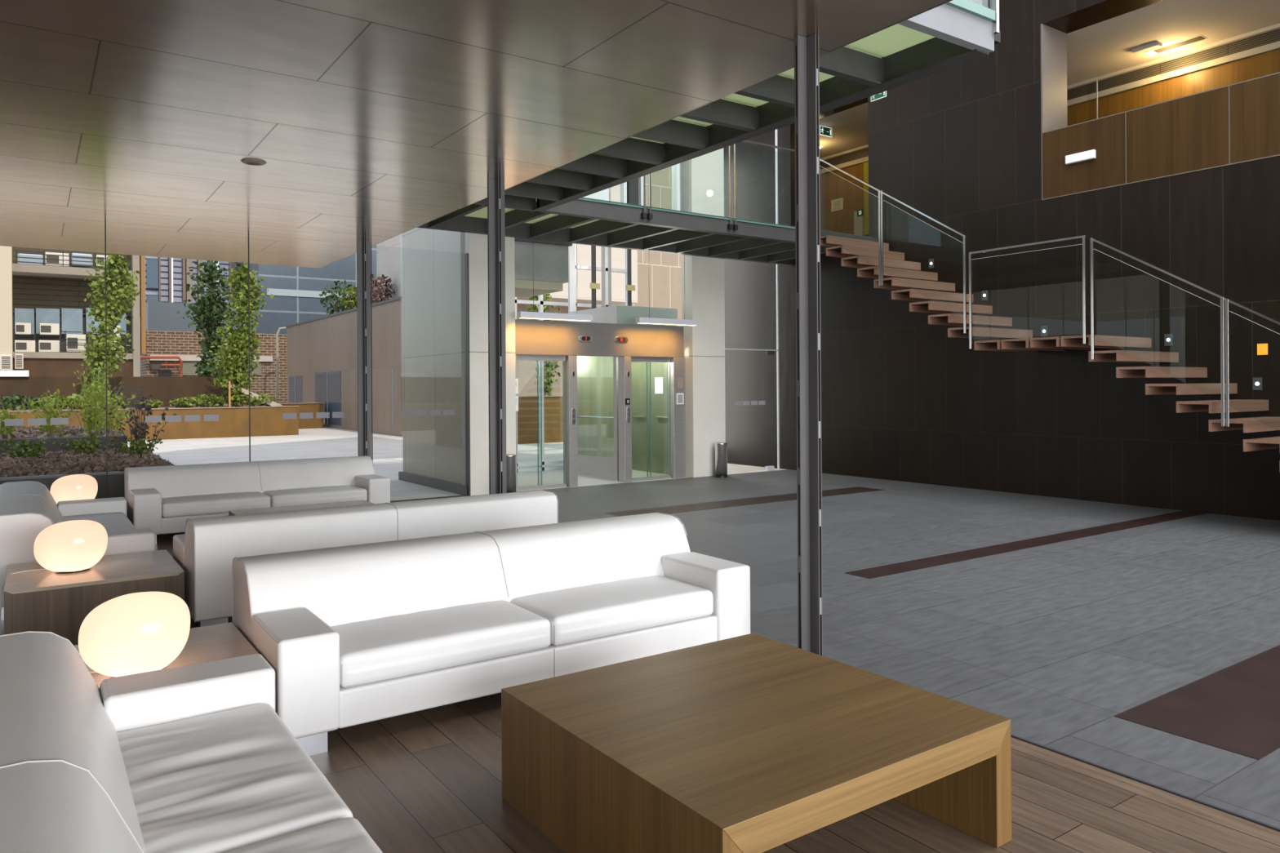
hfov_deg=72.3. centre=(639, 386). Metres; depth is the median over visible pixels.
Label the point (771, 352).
trim
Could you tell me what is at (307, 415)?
window
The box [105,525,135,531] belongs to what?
seat cushion
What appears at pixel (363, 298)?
steel column
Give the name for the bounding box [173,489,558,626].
sofa
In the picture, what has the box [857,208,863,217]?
sign
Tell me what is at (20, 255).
tank
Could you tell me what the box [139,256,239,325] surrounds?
building
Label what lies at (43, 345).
fan grille
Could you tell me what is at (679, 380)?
plate
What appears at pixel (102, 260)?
fan grille
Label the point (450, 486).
baseboard
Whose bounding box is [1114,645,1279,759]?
inlay
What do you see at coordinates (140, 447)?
plant
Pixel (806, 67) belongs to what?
steel column
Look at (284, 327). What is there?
lamp pole
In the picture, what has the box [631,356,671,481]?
doors
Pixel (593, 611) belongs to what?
seat cushion
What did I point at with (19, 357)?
air conditioner
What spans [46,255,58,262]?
fan grille
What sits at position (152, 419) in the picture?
window
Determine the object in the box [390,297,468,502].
window
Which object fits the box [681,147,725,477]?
wall
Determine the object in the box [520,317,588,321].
diffuser
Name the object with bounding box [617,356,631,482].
post
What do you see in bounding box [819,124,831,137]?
exit sign
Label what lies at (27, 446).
plant
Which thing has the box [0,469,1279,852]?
floor
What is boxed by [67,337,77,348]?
fan grille
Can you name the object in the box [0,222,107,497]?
window
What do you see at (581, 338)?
display
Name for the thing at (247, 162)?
grille
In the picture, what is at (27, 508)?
sofa
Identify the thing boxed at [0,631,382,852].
sofa
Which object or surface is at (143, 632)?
table lamp
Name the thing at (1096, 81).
window
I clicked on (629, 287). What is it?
rail
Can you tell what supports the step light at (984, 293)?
attached to the wall at (903, 399)
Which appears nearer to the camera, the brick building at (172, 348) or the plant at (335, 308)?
the plant at (335, 308)
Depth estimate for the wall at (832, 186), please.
13.56 m
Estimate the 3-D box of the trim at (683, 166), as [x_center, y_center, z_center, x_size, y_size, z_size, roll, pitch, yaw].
[0.682,-3.619,14.505,0.150,2.370,0.180,0,0,-35]
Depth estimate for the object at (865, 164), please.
17.66 m
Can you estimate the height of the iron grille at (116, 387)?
0.720 m
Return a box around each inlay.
[604,486,883,516]
[844,510,1208,578]
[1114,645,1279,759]
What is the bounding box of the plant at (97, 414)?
[62,366,124,435]
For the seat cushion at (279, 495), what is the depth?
9.50 m
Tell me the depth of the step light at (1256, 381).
9.70 m
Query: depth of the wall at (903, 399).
12.06 m
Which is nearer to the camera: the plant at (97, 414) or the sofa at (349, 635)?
the sofa at (349, 635)
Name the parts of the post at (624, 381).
button plate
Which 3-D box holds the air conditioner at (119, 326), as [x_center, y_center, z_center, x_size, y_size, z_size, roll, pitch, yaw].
[-22.493,-2.037,37.373,0.588,1.128,0.462,0,0,-35]
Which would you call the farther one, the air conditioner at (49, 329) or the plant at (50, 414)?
the air conditioner at (49, 329)
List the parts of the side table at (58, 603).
panel, panel, panel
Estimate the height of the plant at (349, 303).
1.168 m
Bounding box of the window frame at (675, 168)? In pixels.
[638,163,679,210]
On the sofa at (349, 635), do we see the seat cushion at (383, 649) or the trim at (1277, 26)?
the seat cushion at (383, 649)
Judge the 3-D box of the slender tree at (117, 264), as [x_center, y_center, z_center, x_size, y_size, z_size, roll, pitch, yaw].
[-16.162,-1.722,26.798,1.592,4.816,1.578,0,0,-35]
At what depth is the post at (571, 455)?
13.23 m
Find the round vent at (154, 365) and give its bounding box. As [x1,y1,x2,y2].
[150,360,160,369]
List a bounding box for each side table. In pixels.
[4,549,184,645]
[73,622,275,711]
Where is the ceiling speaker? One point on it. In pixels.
(254, 162)
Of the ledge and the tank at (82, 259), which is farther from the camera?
the tank at (82, 259)
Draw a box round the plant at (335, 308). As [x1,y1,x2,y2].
[319,280,356,314]
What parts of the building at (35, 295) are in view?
rail, rail, rail, rail, rail, rail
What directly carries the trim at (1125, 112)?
attached to the wall at (903, 399)
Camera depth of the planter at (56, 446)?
13.74 m
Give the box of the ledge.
[0,370,28,376]
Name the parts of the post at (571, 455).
button plate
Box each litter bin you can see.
[506,453,515,493]
[714,442,727,477]
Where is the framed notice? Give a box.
[676,393,683,404]
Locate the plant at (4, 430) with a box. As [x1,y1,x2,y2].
[0,404,25,438]
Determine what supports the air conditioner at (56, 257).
on the building at (35, 295)
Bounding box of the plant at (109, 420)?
[101,392,137,431]
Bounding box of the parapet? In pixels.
[1042,73,1279,199]
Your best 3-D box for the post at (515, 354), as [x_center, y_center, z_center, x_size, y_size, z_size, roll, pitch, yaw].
[-1.863,0.523,12.743,0.075,1.978,0.180,0,0,-35]
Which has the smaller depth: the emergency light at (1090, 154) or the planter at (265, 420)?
the emergency light at (1090, 154)
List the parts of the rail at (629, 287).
rail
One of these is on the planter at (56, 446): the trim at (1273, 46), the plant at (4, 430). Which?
the plant at (4, 430)
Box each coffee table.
[228,500,373,515]
[501,633,1011,852]
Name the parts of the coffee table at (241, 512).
panel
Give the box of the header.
[515,319,684,357]
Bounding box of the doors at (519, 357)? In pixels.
[516,355,566,490]
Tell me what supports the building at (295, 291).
on the ground
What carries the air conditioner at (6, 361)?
attached to the building at (35, 295)
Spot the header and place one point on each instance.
(532, 337)
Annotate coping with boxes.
[226,384,282,406]
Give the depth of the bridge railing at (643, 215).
12.22 m
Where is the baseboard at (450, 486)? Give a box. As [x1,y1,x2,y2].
[398,471,466,494]
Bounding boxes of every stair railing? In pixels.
[819,157,967,333]
[968,235,1087,348]
[1090,237,1279,426]
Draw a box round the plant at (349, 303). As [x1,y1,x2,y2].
[337,284,356,311]
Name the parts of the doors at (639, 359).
sill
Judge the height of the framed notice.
0.180 m
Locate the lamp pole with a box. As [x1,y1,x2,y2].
[275,326,286,403]
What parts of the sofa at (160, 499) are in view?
arm, backrest, arm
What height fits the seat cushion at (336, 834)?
0.165 m
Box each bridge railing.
[577,139,795,230]
[944,0,999,34]
[990,0,1000,44]
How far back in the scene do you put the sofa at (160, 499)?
9.32 m
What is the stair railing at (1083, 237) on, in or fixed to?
attached to the staircase
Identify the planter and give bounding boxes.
[0,405,299,439]
[0,425,127,453]
[0,453,174,498]
[278,402,324,428]
[517,395,563,444]
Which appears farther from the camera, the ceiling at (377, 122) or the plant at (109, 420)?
the plant at (109, 420)
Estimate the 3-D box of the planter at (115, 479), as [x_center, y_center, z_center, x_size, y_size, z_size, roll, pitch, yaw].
[-11.178,1.310,9.592,10.610,0.525,4.280,0,0,-35]
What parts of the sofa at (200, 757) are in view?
backrest, arm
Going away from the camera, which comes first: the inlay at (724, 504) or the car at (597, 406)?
the inlay at (724, 504)
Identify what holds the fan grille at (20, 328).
attached to the air conditioner at (21, 328)
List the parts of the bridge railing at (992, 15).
post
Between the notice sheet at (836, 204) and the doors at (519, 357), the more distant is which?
the notice sheet at (836, 204)
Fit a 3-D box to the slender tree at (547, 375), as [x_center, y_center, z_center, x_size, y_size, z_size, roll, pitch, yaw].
[-2.725,-1.286,24.436,1.179,3.256,0.923,0,0,-35]
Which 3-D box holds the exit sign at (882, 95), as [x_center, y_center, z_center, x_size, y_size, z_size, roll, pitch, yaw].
[3.809,-4.675,14.003,0.016,0.155,0.310,0,0,-35]
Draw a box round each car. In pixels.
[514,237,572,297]
[568,305,677,481]
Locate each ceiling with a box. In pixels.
[0,0,951,267]
[819,0,1279,158]
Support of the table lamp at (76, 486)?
on the side table
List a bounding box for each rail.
[568,243,576,321]
[590,244,599,308]
[600,246,604,306]
[608,187,611,306]
[626,248,635,306]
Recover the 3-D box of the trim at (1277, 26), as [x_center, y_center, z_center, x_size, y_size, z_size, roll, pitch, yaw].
[8.919,-4.863,11.392,0.100,0.050,19.500,0,0,-35]
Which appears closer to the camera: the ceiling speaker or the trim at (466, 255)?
the ceiling speaker
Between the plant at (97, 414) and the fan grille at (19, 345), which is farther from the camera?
the fan grille at (19, 345)
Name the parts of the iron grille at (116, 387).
post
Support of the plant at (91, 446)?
on the planter at (115, 479)
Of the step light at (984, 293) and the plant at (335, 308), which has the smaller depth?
the step light at (984, 293)
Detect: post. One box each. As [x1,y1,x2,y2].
[515,354,517,491]
[563,355,577,487]
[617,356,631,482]
[667,357,685,478]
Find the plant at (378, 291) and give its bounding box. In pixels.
[355,273,395,303]
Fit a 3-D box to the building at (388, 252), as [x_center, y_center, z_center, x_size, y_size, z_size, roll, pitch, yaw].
[-4.968,-5.298,30.909,6.035,5.060,8.400,0,0,-35]
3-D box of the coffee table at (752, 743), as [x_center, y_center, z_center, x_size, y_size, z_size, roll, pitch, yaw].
[0.357,1.298,3.043,1.235,0.400,1.250,0,0,-35]
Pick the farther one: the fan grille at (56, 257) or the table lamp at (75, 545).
the fan grille at (56, 257)
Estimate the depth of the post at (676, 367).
14.38 m
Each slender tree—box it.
[79,253,140,399]
[176,260,235,398]
[206,262,273,407]
[524,293,560,395]
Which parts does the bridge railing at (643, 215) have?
post, post, post, post, handrail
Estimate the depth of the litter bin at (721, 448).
14.40 m
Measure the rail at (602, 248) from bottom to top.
6.600 m
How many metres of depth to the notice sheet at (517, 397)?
12.68 m
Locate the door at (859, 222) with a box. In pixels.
[853,210,864,235]
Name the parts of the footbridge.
floor glass, floor glass, floor glass, floor glass, floor glass, floor glass, floor glass, floor glass, floor glass, floor glass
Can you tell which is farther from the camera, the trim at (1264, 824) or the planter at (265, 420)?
the planter at (265, 420)
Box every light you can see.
[928,258,933,268]
[981,289,987,300]
[1040,325,1047,336]
[1065,149,1096,164]
[1143,35,1207,56]
[1164,333,1173,346]
[1252,377,1262,390]
[1257,343,1267,355]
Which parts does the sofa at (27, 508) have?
leg, backrest, arm, arm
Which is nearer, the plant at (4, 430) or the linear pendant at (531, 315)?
the linear pendant at (531, 315)
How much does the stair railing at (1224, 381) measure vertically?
3.132 m
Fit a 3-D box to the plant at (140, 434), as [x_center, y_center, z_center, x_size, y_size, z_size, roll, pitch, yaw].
[-7.917,0.592,14.059,1.046,0.965,0.836,0,0,30]
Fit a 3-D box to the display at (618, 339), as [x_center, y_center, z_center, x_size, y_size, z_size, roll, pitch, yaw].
[-0.290,-0.738,13.715,0.250,0.100,0.018,0,0,-35]
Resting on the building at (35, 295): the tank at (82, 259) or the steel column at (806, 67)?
the tank at (82, 259)
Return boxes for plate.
[677,377,682,388]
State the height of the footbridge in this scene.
0.252 m
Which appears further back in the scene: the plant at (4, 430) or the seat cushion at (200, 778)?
the plant at (4, 430)
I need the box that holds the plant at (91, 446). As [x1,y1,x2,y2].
[52,429,123,454]
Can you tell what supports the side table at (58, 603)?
on the floor
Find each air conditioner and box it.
[0,355,12,369]
[14,340,35,351]
[14,353,23,368]
[15,322,31,334]
[38,340,59,352]
[40,323,59,335]
[44,252,69,266]
[66,333,85,352]
[95,254,107,267]
[103,325,120,349]
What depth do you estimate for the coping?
28.97 m
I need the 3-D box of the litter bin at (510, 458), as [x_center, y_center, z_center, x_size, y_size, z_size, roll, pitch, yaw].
[-1.829,1.226,12.215,0.212,0.572,0.212,0,0,-35]
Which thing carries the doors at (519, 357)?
in the wall at (475, 244)
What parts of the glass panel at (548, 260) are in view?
buffer frame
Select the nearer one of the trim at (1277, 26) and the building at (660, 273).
the trim at (1277, 26)
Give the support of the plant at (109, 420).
on the planter at (56, 446)
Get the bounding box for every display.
[578,335,592,342]
[614,336,627,342]
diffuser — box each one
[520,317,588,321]
[641,323,696,325]
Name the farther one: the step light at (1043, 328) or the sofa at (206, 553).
the step light at (1043, 328)
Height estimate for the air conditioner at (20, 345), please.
0.481 m
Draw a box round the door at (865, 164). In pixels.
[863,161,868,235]
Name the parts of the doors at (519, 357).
sill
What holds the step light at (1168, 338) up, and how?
attached to the wall at (903, 399)
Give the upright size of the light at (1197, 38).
0.050 m
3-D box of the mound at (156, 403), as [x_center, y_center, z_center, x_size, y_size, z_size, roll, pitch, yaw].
[-15.304,0.534,27.352,0.898,0.361,1.021,0,0,-35]
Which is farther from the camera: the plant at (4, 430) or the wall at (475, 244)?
the plant at (4, 430)
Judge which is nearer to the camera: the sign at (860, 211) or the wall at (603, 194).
the wall at (603, 194)
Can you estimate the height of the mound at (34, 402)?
0.462 m
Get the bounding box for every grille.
[15,342,26,349]
[16,324,24,332]
[40,325,51,332]
[40,342,50,349]
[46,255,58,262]
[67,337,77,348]
[97,257,104,263]
[115,385,143,408]
[246,161,261,164]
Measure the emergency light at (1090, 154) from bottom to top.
0.110 m
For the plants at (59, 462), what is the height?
0.422 m
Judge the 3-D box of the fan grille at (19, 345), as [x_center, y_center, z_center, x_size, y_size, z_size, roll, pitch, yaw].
[-24.968,-1.646,35.379,0.358,0.288,0.012,0,0,-35]
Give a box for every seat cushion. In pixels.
[62,511,133,528]
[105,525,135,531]
[116,703,353,852]
[161,491,271,517]
[225,817,382,852]
[262,484,367,506]
[331,600,550,688]
[510,575,712,645]
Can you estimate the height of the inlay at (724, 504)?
0.012 m
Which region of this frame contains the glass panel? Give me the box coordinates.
[401,227,466,484]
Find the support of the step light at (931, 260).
attached to the wall at (903, 399)
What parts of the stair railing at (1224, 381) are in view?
post, handrail, post, post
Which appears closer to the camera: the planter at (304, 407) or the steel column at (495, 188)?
the steel column at (495, 188)
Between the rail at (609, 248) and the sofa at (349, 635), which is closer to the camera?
the sofa at (349, 635)
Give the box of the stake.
[228,381,231,407]
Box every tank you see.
[17,253,43,265]
[71,253,93,266]
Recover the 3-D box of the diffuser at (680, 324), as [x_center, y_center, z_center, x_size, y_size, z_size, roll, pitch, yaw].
[0.428,-0.977,13.695,1.080,0.006,0.090,0,0,-35]
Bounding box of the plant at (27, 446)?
[0,436,48,458]
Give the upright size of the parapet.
0.880 m
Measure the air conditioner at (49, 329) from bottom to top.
0.458 m
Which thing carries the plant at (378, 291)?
on the wall at (322, 352)
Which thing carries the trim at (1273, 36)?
attached to the wall at (832, 186)
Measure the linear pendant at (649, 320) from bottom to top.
1.164 m
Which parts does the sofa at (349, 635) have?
arm, leg, backrest, arm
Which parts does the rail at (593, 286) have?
rail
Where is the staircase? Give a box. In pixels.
[820,235,1279,469]
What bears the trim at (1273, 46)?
attached to the wall at (832, 186)
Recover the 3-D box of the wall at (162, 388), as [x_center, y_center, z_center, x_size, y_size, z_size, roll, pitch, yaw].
[-22.928,0.674,25.651,19.600,1.950,0.300,0,0,-35]
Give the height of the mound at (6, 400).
0.514 m
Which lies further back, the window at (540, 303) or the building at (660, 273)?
the building at (660, 273)
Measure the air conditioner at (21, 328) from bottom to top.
0.456 m
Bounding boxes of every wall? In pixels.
[0,376,222,409]
[285,296,591,436]
[460,231,515,496]
[582,182,626,203]
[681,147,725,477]
[723,0,1279,520]
[819,48,1279,234]
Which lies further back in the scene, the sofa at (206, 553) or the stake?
the stake
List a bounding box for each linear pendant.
[516,240,592,321]
[635,254,697,325]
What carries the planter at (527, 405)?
on the ground
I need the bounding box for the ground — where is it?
[127,426,785,501]
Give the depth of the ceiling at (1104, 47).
12.15 m
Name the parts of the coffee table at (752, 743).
panel, panel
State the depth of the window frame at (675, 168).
14.40 m
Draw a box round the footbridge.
[416,4,994,265]
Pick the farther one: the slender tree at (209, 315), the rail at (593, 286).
the slender tree at (209, 315)
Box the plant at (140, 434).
[103,395,176,448]
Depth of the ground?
21.04 m
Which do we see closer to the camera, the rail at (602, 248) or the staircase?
the staircase
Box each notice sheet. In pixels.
[515,378,518,394]
[515,395,518,411]
[831,197,843,211]
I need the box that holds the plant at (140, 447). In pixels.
[116,436,163,457]
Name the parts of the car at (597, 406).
handrail, kick plate, corner post, handrail, handrail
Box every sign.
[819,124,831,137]
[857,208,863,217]
[871,90,886,102]
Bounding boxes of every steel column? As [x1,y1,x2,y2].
[356,239,371,457]
[487,177,506,494]
[794,33,822,656]
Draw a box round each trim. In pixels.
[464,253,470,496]
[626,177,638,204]
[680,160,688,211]
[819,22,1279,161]
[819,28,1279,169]
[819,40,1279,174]
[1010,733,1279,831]
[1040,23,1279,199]
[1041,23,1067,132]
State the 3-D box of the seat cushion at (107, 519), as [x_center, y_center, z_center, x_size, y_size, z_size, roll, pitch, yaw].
[-4.662,1.206,7.483,0.548,0.158,1.002,0,0,-35]
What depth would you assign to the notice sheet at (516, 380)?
12.69 m
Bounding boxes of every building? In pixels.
[0,245,146,377]
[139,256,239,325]
[140,301,287,405]
[240,244,377,333]
[376,184,637,305]
[622,165,681,326]
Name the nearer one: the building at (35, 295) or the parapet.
the parapet
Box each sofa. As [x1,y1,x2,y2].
[0,480,155,620]
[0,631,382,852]
[124,455,390,543]
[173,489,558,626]
[231,511,750,755]
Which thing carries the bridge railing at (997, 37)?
attached to the footbridge
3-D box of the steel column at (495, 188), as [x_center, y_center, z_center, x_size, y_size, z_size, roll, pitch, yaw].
[-1.287,-0.197,7.898,0.200,3.410,0.200,0,0,-35]
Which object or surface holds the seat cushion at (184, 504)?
on the sofa at (160, 499)
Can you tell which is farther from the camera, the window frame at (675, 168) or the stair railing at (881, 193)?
the window frame at (675, 168)
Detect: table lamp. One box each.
[0,520,107,635]
[49,474,97,503]
[78,591,190,677]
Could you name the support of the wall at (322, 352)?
on the ground
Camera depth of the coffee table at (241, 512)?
8.14 m
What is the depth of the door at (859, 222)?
17.79 m
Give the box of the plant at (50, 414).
[22,389,79,436]
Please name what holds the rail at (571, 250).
on the floor
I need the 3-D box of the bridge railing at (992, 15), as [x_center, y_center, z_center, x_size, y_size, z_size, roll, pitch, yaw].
[1.709,-2.871,5.261,1.400,1.200,0.070,0,0,-35]
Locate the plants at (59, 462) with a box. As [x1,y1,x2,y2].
[0,425,173,477]
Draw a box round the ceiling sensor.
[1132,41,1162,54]
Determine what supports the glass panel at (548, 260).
attached to the wall at (475, 244)
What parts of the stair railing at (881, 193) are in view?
post, post, handrail, post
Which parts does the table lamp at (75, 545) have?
cord, lamp shade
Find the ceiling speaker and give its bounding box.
[240,158,266,165]
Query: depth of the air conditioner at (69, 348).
36.44 m
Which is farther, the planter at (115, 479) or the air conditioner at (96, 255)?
the air conditioner at (96, 255)
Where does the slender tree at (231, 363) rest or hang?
in the planter at (265, 420)
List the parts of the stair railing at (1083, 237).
post, handrail, post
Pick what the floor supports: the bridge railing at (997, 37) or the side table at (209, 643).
the side table at (209, 643)
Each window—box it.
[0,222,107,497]
[145,234,250,462]
[282,244,373,460]
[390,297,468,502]
[515,244,627,472]
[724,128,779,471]
[1096,80,1097,118]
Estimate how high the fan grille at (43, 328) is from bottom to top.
0.275 m
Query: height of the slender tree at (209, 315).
6.867 m
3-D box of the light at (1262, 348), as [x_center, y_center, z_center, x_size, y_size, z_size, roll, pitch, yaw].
[6.859,-0.415,9.661,0.006,0.124,0.100,0,0,-35]
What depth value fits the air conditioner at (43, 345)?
35.91 m

